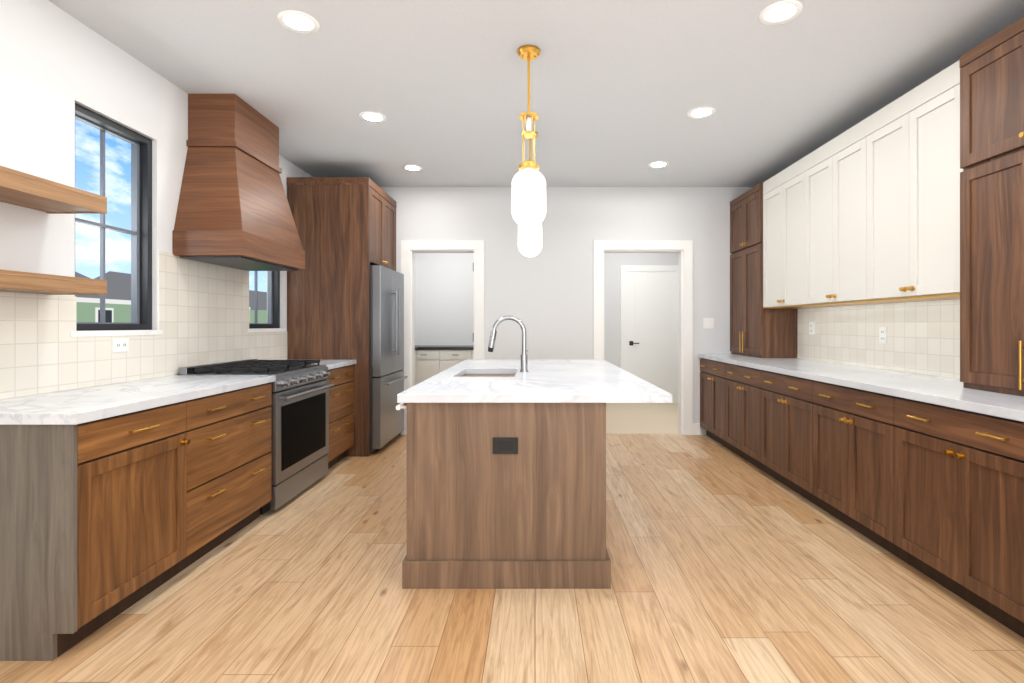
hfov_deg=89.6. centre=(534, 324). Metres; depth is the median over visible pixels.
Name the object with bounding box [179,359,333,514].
range
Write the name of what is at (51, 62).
wall
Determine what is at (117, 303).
house
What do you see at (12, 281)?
floating shelf
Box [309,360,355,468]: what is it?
base cabinet
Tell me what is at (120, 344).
outlet
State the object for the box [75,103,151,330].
window
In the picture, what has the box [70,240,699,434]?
trim
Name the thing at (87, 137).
sky
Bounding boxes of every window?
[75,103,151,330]
[249,271,279,328]
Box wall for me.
[0,0,959,434]
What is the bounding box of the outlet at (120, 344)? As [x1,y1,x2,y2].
[112,338,128,351]
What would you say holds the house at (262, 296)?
on the lawn
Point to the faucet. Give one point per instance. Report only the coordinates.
(524, 356)
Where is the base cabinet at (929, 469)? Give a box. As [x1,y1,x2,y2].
[698,354,1023,637]
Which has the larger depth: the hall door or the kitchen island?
the hall door
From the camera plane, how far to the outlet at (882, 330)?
3.78 m
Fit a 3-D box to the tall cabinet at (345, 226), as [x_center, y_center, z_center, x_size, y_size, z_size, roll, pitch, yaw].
[-1.938,-0.075,5.332,0.800,2.630,0.973,0,0,0]
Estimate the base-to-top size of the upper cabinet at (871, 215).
1.232 m
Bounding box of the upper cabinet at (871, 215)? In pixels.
[763,61,962,308]
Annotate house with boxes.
[75,272,130,322]
[94,271,253,322]
[249,290,266,322]
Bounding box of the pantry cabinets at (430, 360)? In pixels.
[415,345,473,384]
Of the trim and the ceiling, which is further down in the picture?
the trim
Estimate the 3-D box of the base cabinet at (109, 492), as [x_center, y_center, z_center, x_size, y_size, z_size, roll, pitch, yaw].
[-2.005,0.782,2.611,0.666,0.915,1.452,0,0,0]
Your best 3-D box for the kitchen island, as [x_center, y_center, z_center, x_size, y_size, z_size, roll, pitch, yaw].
[-0.011,0.782,3.640,1.311,0.915,2.446,0,0,0]
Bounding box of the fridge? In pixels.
[370,265,407,452]
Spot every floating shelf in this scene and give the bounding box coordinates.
[0,166,106,213]
[0,269,106,294]
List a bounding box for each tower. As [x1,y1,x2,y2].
[730,183,797,357]
[959,17,1023,395]
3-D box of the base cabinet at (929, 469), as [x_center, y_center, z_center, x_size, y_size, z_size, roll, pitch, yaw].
[2.197,0.782,3.033,0.742,0.915,5.565,0,0,0]
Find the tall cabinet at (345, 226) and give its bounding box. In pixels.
[287,177,396,456]
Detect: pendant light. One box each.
[511,45,545,227]
[518,132,541,256]
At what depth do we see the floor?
2.26 m
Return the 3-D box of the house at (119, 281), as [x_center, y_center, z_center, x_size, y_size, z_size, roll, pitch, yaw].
[-36.000,-1.660,50.000,10.800,5.800,12.800,0,0,0]
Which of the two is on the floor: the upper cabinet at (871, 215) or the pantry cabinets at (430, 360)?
the pantry cabinets at (430, 360)
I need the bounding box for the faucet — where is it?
[488,315,527,371]
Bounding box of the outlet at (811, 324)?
[809,322,814,334]
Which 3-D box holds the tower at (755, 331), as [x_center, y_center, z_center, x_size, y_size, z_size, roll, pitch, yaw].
[2.367,-0.533,5.423,0.402,1.714,0.786,0,0,0]
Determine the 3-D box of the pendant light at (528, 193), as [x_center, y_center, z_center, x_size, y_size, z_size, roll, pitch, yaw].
[-0.035,-1.056,2.930,0.200,1.007,0.200,0,0,0]
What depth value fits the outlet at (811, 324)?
4.75 m
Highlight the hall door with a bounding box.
[620,265,677,394]
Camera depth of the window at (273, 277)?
4.73 m
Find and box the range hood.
[172,94,304,270]
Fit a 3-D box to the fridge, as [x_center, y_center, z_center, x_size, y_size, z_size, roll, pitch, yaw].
[-1.860,0.335,5.345,0.900,1.810,0.880,0,0,0]
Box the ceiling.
[48,0,1023,186]
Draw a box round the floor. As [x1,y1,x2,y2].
[0,403,1023,682]
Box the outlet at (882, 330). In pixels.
[879,327,886,343]
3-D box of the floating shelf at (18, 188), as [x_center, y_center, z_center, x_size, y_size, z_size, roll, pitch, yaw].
[-2.199,-0.575,0.440,0.278,0.080,4.080,0,0,0]
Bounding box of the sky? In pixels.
[75,119,266,291]
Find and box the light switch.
[703,318,713,328]
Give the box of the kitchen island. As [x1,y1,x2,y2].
[396,359,671,588]
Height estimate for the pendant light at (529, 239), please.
1.007 m
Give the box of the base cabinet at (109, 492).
[0,375,275,660]
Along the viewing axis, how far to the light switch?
5.81 m
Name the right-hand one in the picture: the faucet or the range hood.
the faucet
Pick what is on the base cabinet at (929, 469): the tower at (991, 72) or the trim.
the tower at (991, 72)

